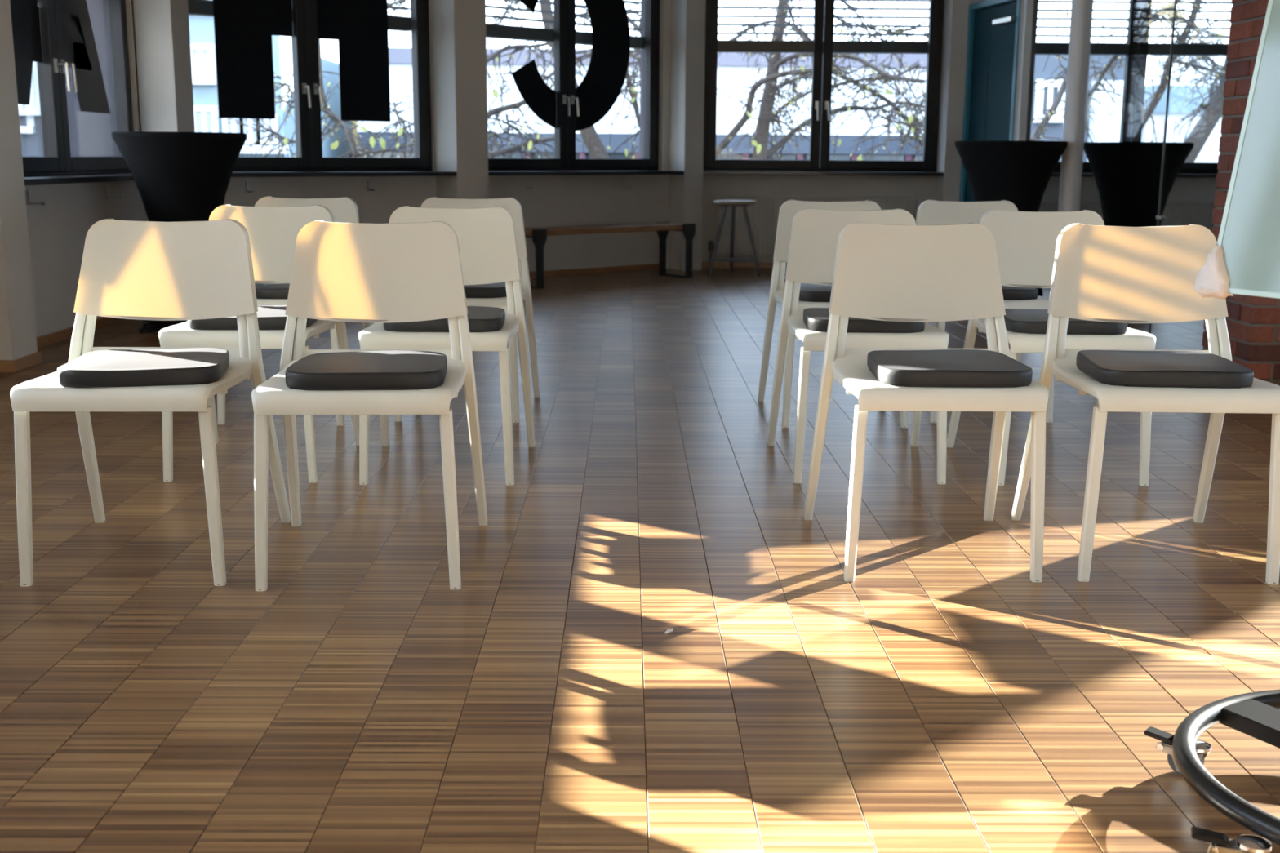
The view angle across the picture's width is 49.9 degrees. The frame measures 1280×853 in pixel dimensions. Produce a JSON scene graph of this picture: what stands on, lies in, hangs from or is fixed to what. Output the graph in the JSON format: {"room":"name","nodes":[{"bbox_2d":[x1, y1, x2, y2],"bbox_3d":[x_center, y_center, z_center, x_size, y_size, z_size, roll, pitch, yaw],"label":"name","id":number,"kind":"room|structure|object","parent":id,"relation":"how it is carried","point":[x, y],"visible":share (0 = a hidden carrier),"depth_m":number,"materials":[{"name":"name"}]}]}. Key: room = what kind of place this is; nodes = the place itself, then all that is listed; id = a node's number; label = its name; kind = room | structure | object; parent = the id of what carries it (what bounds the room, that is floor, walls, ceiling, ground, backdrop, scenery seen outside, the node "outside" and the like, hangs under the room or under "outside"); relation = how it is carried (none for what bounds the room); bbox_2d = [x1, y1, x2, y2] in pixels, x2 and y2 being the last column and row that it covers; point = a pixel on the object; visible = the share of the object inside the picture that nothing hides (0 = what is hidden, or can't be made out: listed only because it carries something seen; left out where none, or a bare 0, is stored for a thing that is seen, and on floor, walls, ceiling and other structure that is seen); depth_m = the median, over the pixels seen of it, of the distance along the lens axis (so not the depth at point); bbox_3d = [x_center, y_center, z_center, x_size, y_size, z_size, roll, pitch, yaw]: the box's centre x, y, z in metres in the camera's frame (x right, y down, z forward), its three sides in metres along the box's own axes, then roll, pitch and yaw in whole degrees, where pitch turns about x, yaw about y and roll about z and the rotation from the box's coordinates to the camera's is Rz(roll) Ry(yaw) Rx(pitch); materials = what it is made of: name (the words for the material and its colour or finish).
{"room":"seminar room","nodes":[
{"label":"seminar room","id":0,"kind":"room"},
{"bbox_2d":[0,0,195,359],"bbox_3d":[-3.099,-1.195,2.896,0.670,3.120,12.200,0,11,-1],"label":"wall","id":1,"kind":"structure","parent":0,"point":[42,246],"depth_m":7.18,"materials":[{"name":"white paint"}]},
{"bbox_2d":[25,190,45,204],"bbox_3d":[-2.980,-1.127,6.783,0.088,0.070,0.022,0,11,-1],"label":"wall hook","id":2,"kind":"object","parent":1,"relation":"attached to","point":[27,192],"visible":0.95,"depth_m":6.78,"materials":[{"name":"silver metal"}]},
{"bbox_2d":[0,316,126,372],"bbox_3d":[-2.915,-0.509,7.362,0.234,0.055,2.504,0,11,-1],"label":"baseboard","id":3,"kind":"structure","parent":1,"relation":"attached to","point":[43,340],"depth_m":6.92,"materials":[{"name":"brown wood"}]},
{"bbox_2d":[9,0,134,185],"bbox_3d":[-2.982,-2.313,7.152,0.340,2.045,2.220,0,11,-1],"label":"window","id":4,"kind":"structure","parent":1,"relation":"in","point":[72,56],"depth_m":7.48,"materials":[{"name":"black"}]},
{"bbox_2d":[105,186,123,198],"bbox_3d":[-2.989,-1.333,7.833,0.088,0.070,0.022,0,11,-1],"label":"wall hook","id":5,"kind":"object","parent":1,"relation":"attached to","point":[108,196],"visible":1,"depth_m":7.83,"materials":[{"name":"silver metal"}]},
{"bbox_2d":[223,0,671,271],"bbox_3d":[-1.353,-2.646,10.343,4.700,3.120,0.560,-10,15,-42],"label":"wall","id":6,"kind":"structure","parent":0,"point":[457,28],"depth_m":10.26,"materials":[{"name":"white paint"}]},
{"bbox_2d":[245,181,255,192],"bbox_3d":[-2.626,-1.616,9.286,0.022,0.070,0.088,-10,15,-42],"label":"wall hook","id":7,"kind":"object","parent":6,"relation":"attached to","point":[247,183],"visible":1,"depth_m":9.30,"materials":[{"name":"silver metal"}]},
{"bbox_2d":[213,0,457,177],"bbox_3d":[-2.222,-2.749,9.398,2.030,2.045,0.400,-10,15,-42],"label":"window","id":8,"kind":"structure","parent":6,"relation":"in","point":[244,29],"depth_m":9.59,"materials":[{"name":"black"}]},
{"bbox_2d":[187,0,411,31],"bbox_3d":[-2.411,-3.325,9.499,1.930,1.035,0.090,-10,15,-42],"label":"blind","id":9,"kind":"object","parent":8,"relation":"attached to","point":[196,7],"visible":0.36,"depth_m":10.05,"materials":[{"name":"grey"}]},
{"bbox_2d":[367,180,376,191],"bbox_3d":[-1.930,-1.734,9.912,0.022,0.070,0.088,-10,15,-42],"label":"wall hook","id":10,"kind":"object","parent":6,"relation":"attached to","point":[368,181],"visible":1,"depth_m":9.93,"materials":[{"name":"silver metal"}]},
{"bbox_2d":[488,0,684,175],"bbox_3d":[-0.509,-3.041,10.941,2.050,2.045,0.400,-10,15,-42],"label":"window","id":11,"kind":"structure","parent":6,"relation":"in","point":[567,108],"depth_m":11.25,"materials":[{"name":"black metal"}]},
{"bbox_2d":[485,0,644,48],"bbox_3d":[-0.699,-3.617,11.042,1.950,1.035,0.090,-10,15,-42],"label":"blind","id":12,"kind":"object","parent":11,"relation":"attached to","point":[493,30],"visible":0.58,"depth_m":10.98,"materials":[{"name":"grey"}]},
{"bbox_2d":[528,263,658,278],"bbox_3d":[-1.446,-1.121,10.541,4.443,0.050,0.018,-10,15,-42],"label":"baseboard","id":13,"kind":"structure","parent":6,"relation":"attached to","point":[650,266],"depth_m":11.51,"materials":[{"name":"brown wood"}]},
{"bbox_2d":[0,267,1279,852],"bbox_3d":[1.451,0.107,4.824,9.600,0.120,15.800,0,11,-1],"label":"floor","id":14,"kind":"structure","parent":0,"point":[941,698],"depth_m":2.90,"materials":[{"name":"brown wood"}]},
{"bbox_2d":[10,217,291,586],"bbox_3d":[-1.181,-0.086,3.326,0.517,0.803,0.578,0,11,-2],"label":"chair","id":15,"kind":"object","parent":14,"relation":"on","point":[131,269],"visible":0.94,"depth_m":3.44,"materials":[{"name":"white plastic"}]},
{"bbox_2d":[57,347,229,387],"bbox_3d":[-1.148,-0.142,3.218,0.350,0.045,0.345,-1,11,-9],"label":"seat cushion","id":16,"kind":"object","parent":15,"relation":"on","point":[190,366],"visible":1,"depth_m":3.09,"materials":[{"name":"black fabric"}]},
{"bbox_2d":[111,131,246,333],"bbox_3d":[-2.512,-1.075,7.613,0.700,1.075,0.700,0,11,-1],"label":"cocktail table","id":17,"kind":"object","parent":14,"relation":"on","point":[177,175],"visible":0.49,"depth_m":7.35,"materials":[{"name":"black fabric"}]},
{"bbox_2d":[159,204,359,483],"bbox_3d":[-1.194,-0.282,4.321,0.517,0.803,0.578,0,11,0],"label":"chair","id":18,"kind":"object","parent":14,"relation":"on","point":[273,232],"visible":0.53,"depth_m":4.44,"materials":[{"name":"white plastic"}]},
{"bbox_2d":[187,305,317,329],"bbox_3d":[-1.171,-0.337,4.210,0.350,0.045,0.345,0,11,-2],"label":"seat cushion","id":19,"kind":"object","parent":18,"relation":"on","point":[268,317],"visible":0.32,"depth_m":4.05,"materials":[{"name":"black fabric"}]},
{"bbox_2d":[217,196,371,425],"bbox_3d":[-1.297,-0.454,5.194,0.517,0.803,0.578,1,11,1],"label":"chair","id":20,"kind":"object","parent":14,"relation":"on","point":[344,209],"visible":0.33,"depth_m":5.31,"materials":[{"name":"white plastic"}]},
{"bbox_2d":[254,283,289,298],"bbox_3d":[-1.298,-0.509,5.084,0.350,0.045,0.345,0,11,0],"label":"seat cushion","id":21,"kind":"object","parent":20,"relation":"on","point":[263,291],"visible":0.18,"depth_m":4.92,"materials":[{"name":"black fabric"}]},
{"bbox_2d":[251,220,488,591],"bbox_3d":[-0.647,-0.079,3.307,0.517,0.803,0.578,0,11,-3],"label":"chair","id":22,"kind":"object","parent":14,"relation":"on","point":[341,272],"visible":0.98,"depth_m":3.42,"materials":[{"name":"white plastic"}]},
{"bbox_2d":[284,350,447,390],"bbox_3d":[-0.624,-0.133,3.193,0.350,0.044,0.345,0,11,-4],"label":"seat cushion","id":23,"kind":"object","parent":22,"relation":"on","point":[387,370],"visible":1,"depth_m":3.05,"materials":[{"name":"black fabric"}]},
{"bbox_2d":[358,205,535,485],"bbox_3d":[-0.606,-0.274,4.303,0.517,0.803,0.578,0,11,-1],"label":"chair","id":24,"kind":"object","parent":14,"relation":"on","point":[486,237],"visible":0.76,"depth_m":4.41,"materials":[{"name":"white plastic"}]},
{"bbox_2d":[382,306,505,332],"bbox_3d":[-0.587,-0.329,4.192,0.350,0.044,0.345,0,11,-1],"label":"seat cushion","id":25,"kind":"object","parent":24,"relation":"on","point":[480,318],"visible":0.48,"depth_m":4.03,"materials":[{"name":"black fabric"}]},
{"bbox_2d":[395,196,540,422],"bbox_3d":[-0.667,-0.465,5.271,0.517,0.803,0.578,1,11,1],"label":"chair","id":26,"kind":"object","parent":14,"relation":"on","point":[512,205],"visible":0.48,"depth_m":5.38,"materials":[{"name":"white plastic"}]},
{"bbox_2d":[464,281,506,297],"bbox_3d":[-0.658,-0.519,5.160,0.350,0.044,0.345,1,11,1],"label":"seat cushion","id":27,"kind":"object","parent":26,"relation":"on","point":[497,290],"visible":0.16,"depth_m":5.00,"materials":[{"name":"black fabric"}]},
{"bbox_2d":[524,222,695,288],"bbox_3d":[-0.275,-1.350,10.748,1.670,0.435,0.326,-10,15,-42],"label":"bench","id":28,"kind":"object","parent":14,"relation":"on","point":[539,235],"visible":0.79,"depth_m":10.70,"materials":[{"name":"brown wood"}]},
{"bbox_2d":[664,628,673,634],"bbox_3d":[0.060,0.422,2.846,0.008,0.007,0.028,11,15,43],"label":"paper scrap","id":29,"kind":"object","parent":14,"relation":"on","point":[667,631],"visible":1,"depth_m":2.84,"materials":[{"name":"white paper"}]},
{"bbox_2d":[706,200,760,276],"bbox_3d":[0.779,-1.550,11.352,0.414,0.615,0.415,11,15,43],"label":"stool","id":30,"kind":"object","parent":14,"relation":"on","point":[725,203],"visible":1,"depth_m":11.32,"materials":[{"name":"grey wood"}]},
{"bbox_2d":[708,195,935,261],"bbox_3d":[1.586,-1.700,12.085,1.969,0.630,0.082,0,11,-1],"label":"radiator","id":31,"kind":"object","parent":14,"relation":"on","point":[763,215],"visible":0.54,"depth_m":12.02,"materials":[{"name":"grey metal"}]},
{"bbox_2d":[717,195,935,199],"bbox_3d":[1.628,-1.999,12.027,1.890,0.020,0.082,0,11,-1],"label":"grille","id":32,"kind":"object","parent":31,"relation":"attached to","point":[719,197],"depth_m":11.99,"materials":[{"name":"grey metal"}]},
{"bbox_2d":[757,200,908,427],"bbox_3d":[0.742,-0.444,5.212,0.517,0.803,0.578,0,11,-2],"label":"chair","id":33,"kind":"object","parent":14,"relation":"on","point":[788,209],"visible":0.4,"depth_m":5.32,"materials":[{"name":"white plastic"}]},
{"bbox_2d":[798,283,831,302],"bbox_3d":[0.741,-0.499,5.101,0.350,0.045,0.345,0,11,-2],"label":"seat cushion","id":34,"kind":"object","parent":33,"relation":"on","point":[809,292],"visible":0.21,"depth_m":4.94,"materials":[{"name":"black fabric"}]},
{"bbox_2d":[766,208,949,484],"bbox_3d":[0.695,-0.276,4.355,0.517,0.803,0.578,0,11,0],"label":"chair","id":35,"kind":"object","parent":14,"relation":"on","point":[815,233],"visible":0.63,"depth_m":4.46,"materials":[{"name":"white plastic"}]},
{"bbox_2d":[803,307,924,333],"bbox_3d":[0.681,-0.331,4.244,0.350,0.045,0.345,1,11,1],"label":"seat cushion","id":36,"kind":"object","parent":35,"relation":"on","point":[815,319],"visible":0.43,"depth_m":4.08,"materials":[{"name":"black fabric"}]},
{"bbox_2d":[803,222,1048,582],"bbox_3d":[0.706,-0.088,3.397,0.517,0.803,0.578,0,11,0],"label":"chair","id":37,"kind":"object","parent":14,"relation":"on","point":[892,273],"visible":0.93,"depth_m":3.51,"materials":[{"name":"white plastic"}]},
{"bbox_2d":[866,349,1032,387],"bbox_3d":[0.727,-0.142,3.283,0.350,0.045,0.345,0,11,0],"label":"seat cushion","id":38,"kind":"object","parent":37,"relation":"on","point":[944,368],"visible":1,"depth_m":3.14,"materials":[{"name":"black fabric"}]},
{"bbox_2d":[915,200,1053,422],"bbox_3d":[1.303,-0.463,5.328,0.517,0.803,0.578,0,11,-2],"label":"chair","id":39,"kind":"object","parent":14,"relation":"on","point":[930,212],"visible":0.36,"depth_m":5.44,"materials":[{"name":"white plastic"}]},
{"bbox_2d":[1001,285,1038,299],"bbox_3d":[1.297,-0.518,5.217,0.350,0.045,0.345,0,11,-3],"label":"seat cushion","id":40,"kind":"object","parent":39,"relation":"on","point":[1008,292],"visible":0.25,"depth_m":5.06,"materials":[{"name":"black fabric"}]},
{"bbox_2d":[955,140,1067,297],"bbox_3d":[2.376,-1.303,8.938,0.700,1.075,0.700,0,11,-1],"label":"cocktail table","id":41,"kind":"object","parent":14,"relation":"on","point":[1019,172],"visible":0.39,"depth_m":8.65,"materials":[{"name":"black fabric"}]},
{"bbox_2d":[946,208,1155,486],"bbox_3d":[1.304,-0.270,4.346,0.517,0.803,0.578,0,11,0],"label":"chair","id":42,"kind":"object","parent":14,"relation":"on","point":[1025,242],"visible":0.55,"depth_m":4.46,"materials":[{"name":"white plastic"}]},
{"bbox_2d":[1004,308,1127,334],"bbox_3d":[1.285,-0.325,4.235,0.350,0.045,0.345,1,11,2],"label":"seat cushion","id":43,"kind":"object","parent":42,"relation":"on","point":[1016,320],"visible":0.51,"depth_m":4.07,"materials":[{"name":"black fabric"}]},
{"bbox_2d":[1057,0,1093,211],"bbox_3d":[2.784,-2.305,8.745,0.132,3.120,0.132,0,11,-1],"label":"column","id":44,"kind":"structure","parent":14,"relation":"on","point":[1082,11],"depth_m":8.74,"materials":[{"name":"white paint"}]},
{"bbox_2d":[1038,200,1215,231],"bbox_3d":[4.296,-1.673,12.115,1.889,0.600,0.082,0,11,-1],"label":"radiator","id":45,"kind":"object","parent":14,"relation":"on","point":[1176,214],"visible":0.08,"depth_m":12.04,"materials":[{"name":"grey metal"}]},
{"bbox_2d":[1040,200,1213,204],"bbox_3d":[4.337,-1.957,12.060,1.810,0.020,0.082,0,11,-1],"label":"grille","id":46,"kind":"object","parent":45,"relation":"attached to","point":[1042,202],"depth_m":12.02,"materials":[{"name":"grey metal"}]},
{"bbox_2d":[1083,142,1194,226],"bbox_3d":[3.298,-1.357,9.242,0.700,1.075,0.700,0,11,-1],"label":"cocktail table","id":47,"kind":"object","parent":14,"relation":"on","point":[1127,175],"visible":0.48,"depth_m":8.99,"materials":[{"name":"black fabric"}]},
{"bbox_2d":[1010,222,1279,584],"bbox_3d":[1.264,-0.085,3.400,0.517,0.803,0.578,1,11,2],"label":"chair","id":48,"kind":"object","parent":14,"relation":"on","point":[1120,274],"visible":0.88,"depth_m":3.51,"materials":[{"name":"white plastic"}]},
{"bbox_2d":[1075,350,1253,388],"bbox_3d":[1.244,-0.141,3.295,0.350,0.045,0.345,1,11,3],"label":"seat cushion","id":49,"kind":"object","parent":48,"relation":"on","point":[1161,369],"visible":1,"depth_m":3.17,"materials":[{"name":"black fabric"}]},
{"bbox_2d":[1143,0,1279,852],"bbox_3d":[1.127,-0.263,1.818,0.732,1.762,0.752,0,11,-1],"label":"whiteboard","id":50,"kind":"object","parent":14,"relation":"on","point":[1249,235],"visible":1,"depth_m":2.01,"materials":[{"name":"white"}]},
{"bbox_2d":[1193,243,1233,299],"bbox_3d":[0.856,-0.232,2.048,0.048,0.083,0.060,0,11,-1],"label":"cleaning cloth","id":51,"kind":"object","parent":50,"relation":"on","point":[1212,279],"visible":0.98,"depth_m":2.04,"materials":[{"name":"white fabric"}]},
{"bbox_2d":[667,0,705,271],"bbox_3d":[0.373,-2.910,11.745,0.356,3.120,0.436,0,11,-1],"label":"wall","id":52,"kind":"structure","parent":0,"point":[687,29],"depth_m":11.69,"materials":[{"name":"white paint"}]},
{"bbox_2d":[702,0,1216,262],"bbox_3d":[3.192,-2.949,12.037,5.800,3.120,0.700,0,11,-1],"label":"wall","id":53,"kind":"structure","parent":0,"point":[947,187],"depth_m":12.08,"materials":[{"name":"white paint"}]},
{"bbox_2d":[701,262,786,267],"bbox_3d":[3.213,-1.421,12.228,5.340,0.050,0.014,0,11,-1],"label":"baseboard","id":54,"kind":"structure","parent":53,"relation":"attached to","point":[704,264],"depth_m":12.20,"materials":[{"name":"brown wood"}]},
{"bbox_2d":[702,0,944,176],"bbox_3d":[1.585,-3.198,11.815,2.067,2.045,0.370,0,11,-1],"label":"window","id":55,"kind":"structure","parent":53,"relation":"in","point":[819,163],"depth_m":11.97,"materials":[{"name":"black"}]},
{"bbox_2d":[717,0,929,53],"bbox_3d":[1.586,-3.785,11.975,1.967,1.035,0.090,0,11,-1],"label":"blind","id":56,"kind":"object","parent":55,"relation":"attached to","point":[723,46],"visible":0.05,"depth_m":12.03,"materials":[{"name":"grey metal"}]},
{"bbox_2d":[969,0,1024,140],"bbox_3d":[2.923,-2.795,11.246,0.120,3.120,0.987,-2,11,-12],"label":"door frame","id":57,"kind":"structure","parent":53,"relation":"in","point":[1022,6],"depth_m":10.77,"materials":[{"name":"white paint"}]},
{"bbox_2d":[959,0,1021,201],"bbox_3d":[2.893,-2.363,11.341,0.170,2.235,0.917,-2,11,-12],"label":"door","id":58,"kind":"structure","parent":57,"relation":"attached to","point":[993,25],"depth_m":11.28,"materials":[{"name":"teal paint"}]},
{"bbox_2d":[1016,0,1034,140],"bbox_3d":[2.999,-2.697,10.749,0.060,3.120,0.080,0,11,-1],"label":"post","id":59,"kind":"object","parent":57,"relation":"attached to","point":[1028,4],"visible":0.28,"depth_m":10.70,"materials":[{"name":"grey metal"}]},
{"bbox_2d":[1026,0,1038,140],"bbox_3d":[3.047,-2.698,10.755,0.033,3.120,0.090,0,11,-1],"label":"post","id":60,"kind":"object","parent":57,"relation":"attached to","point":[1036,2],"visible":0.28,"depth_m":10.70,"materials":[{"name":"grey metal"}]},
{"bbox_2d":[1051,0,1217,177],"bbox_3d":[4.315,-3.190,11.862,2.070,2.045,0.330,0,11,-1],"label":"window","id":61,"kind":"structure","parent":53,"relation":"in","point":[1140,11],"depth_m":11.96,"materials":[{"name":"black"}]},
{"bbox_2d":[1035,0,1231,56],"bbox_3d":[4.316,-3.773,12.002,1.970,1.035,0.090,0,11,-1],"label":"blind","id":62,"kind":"object","parent":61,"relation":"attached to","point":[1042,48],"visible":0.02,"depth_m":12.05,"materials":[{"name":"grey"}]},
{"bbox_2d":[1148,0,1177,333],"bbox_3d":[2.761,-2.064,7.518,0.032,3.100,2.361,1,11,1],"label":"wall partition","id":63,"kind":"structure","parent":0,"point":[1158,217],"depth_m":7.17,"materials":[{"name":"clear glass"}]},
{"bbox_2d":[1201,0,1279,380],"bbox_3d":[3.067,-0.910,1.653,0.642,3.120,9.540,0,11,-1],"label":"wall","id":64,"kind":"structure","parent":0,"point":[1253,322],"depth_m":6.19,"materials":[{"name":"red brick"}]},
{"label":"outside","id":65,"kind":"structure","parent":0,"visible":0},
{"bbox_3d":[-0.394,-2.739,40.224,180.000,0.200,160.000,0,11,-1],"label":"ground","id":66,"kind":"structure","parent":65,"visible":0},
{"bbox_2d":[188,14,352,157],"bbox_3d":[-10.126,-8.037,32.622,5.242,13.000,7.700,0,11,-1],"label":"building","id":67,"kind":"structure","parent":66,"relation":"on","point":[202,32],"depth_m":29.15,"materials":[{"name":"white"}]},
{"bbox_2d":[351,120,359,151],"bbox_3d":[-8.769,-7.879,39.647,1.860,10.000,5.400,0,11,-1],"label":"building","id":68,"kind":"structure","parent":66,"relation":"on","point":[355,130],"depth_m":37.85,"materials":[{"name":"beige"}]},
{"bbox_2d":[357,47,927,160],"bbox_3d":[0.549,-6.102,37.509,15.000,7.459,8.250,0,11,-1],"label":"building","id":69,"kind":"structure","parent":66,"relation":"on","point":[733,73],"depth_m":33.17,"materials":[{"name":"grey"}]},
{"bbox_2d":[1030,54,1125,161],"bbox_3d":[9.225,-5.143,33.522,2.235,7.224,8.400,0,11,-1],"label":"building","id":70,"kind":"structure","parent":66,"relation":"on","point":[1108,132],"depth_m":29.15,"materials":[{"name":"grey"}]},
{"bbox_2d":[1141,55,1226,162],"bbox_3d":[13.446,-6.047,37.562,3.365,7.497,8.200,0,11,-1],"label":"building","id":71,"kind":"structure","parent":66,"relation":"on","point":[1177,108],"depth_m":33.31,"materials":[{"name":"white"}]},
{"bbox_2d":[1220,0,1232,43],"bbox_3d":[26.692,-10.369,35.357,14.000,17.000,31.100,0,11,-1],"label":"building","id":72,"kind":"structure","parent":66,"relation":"on","point":[1225,6],"depth_m":46.06,"materials":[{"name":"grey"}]},
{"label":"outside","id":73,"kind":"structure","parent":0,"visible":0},
{"bbox_2d":[715,0,928,160],"bbox_3d":[3.085,-5.166,20.658,4.245,3.391,3.395,2,11,9],"label":"tree","id":74,"kind":"object","parent":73,"point":[766,115],"visible":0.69,"depth_m":20.32,"materials":[{"name":"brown plant"}]},
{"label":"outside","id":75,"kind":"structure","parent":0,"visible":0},
{"bbox_2d":[486,0,640,159],"bbox_3d":[-1.014,-4.738,18.385,3.387,3.549,3.462,0,11,-1],"label":"tree","id":76,"kind":"object","parent":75,"point":[596,148],"visible":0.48,"depth_m":18.64,"materials":[{"name":"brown plant"}]},
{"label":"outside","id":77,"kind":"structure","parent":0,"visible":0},
{"bbox_2d":[212,0,413,157],"bbox_3d":[-4.201,-4.958,19.847,3.639,3.540,2.935,-5,12,-25],"label":"tree","id":78,"kind":"object","parent":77,"point":[353,153],"visible":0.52,"depth_m":19.80,"materials":[{"name":"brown plant"}]},
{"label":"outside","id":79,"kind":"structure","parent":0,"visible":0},
{"bbox_2d":[1030,0,1230,162],"bbox_3d":[6.844,-4.579,18.433,4.096,2.824,3.027,0,11,-1],"label":"tree","id":80,"kind":"object","parent":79,"point":[1212,110],"visible":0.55,"depth_m":18.50,"materials":[{"name":"brown plant"}]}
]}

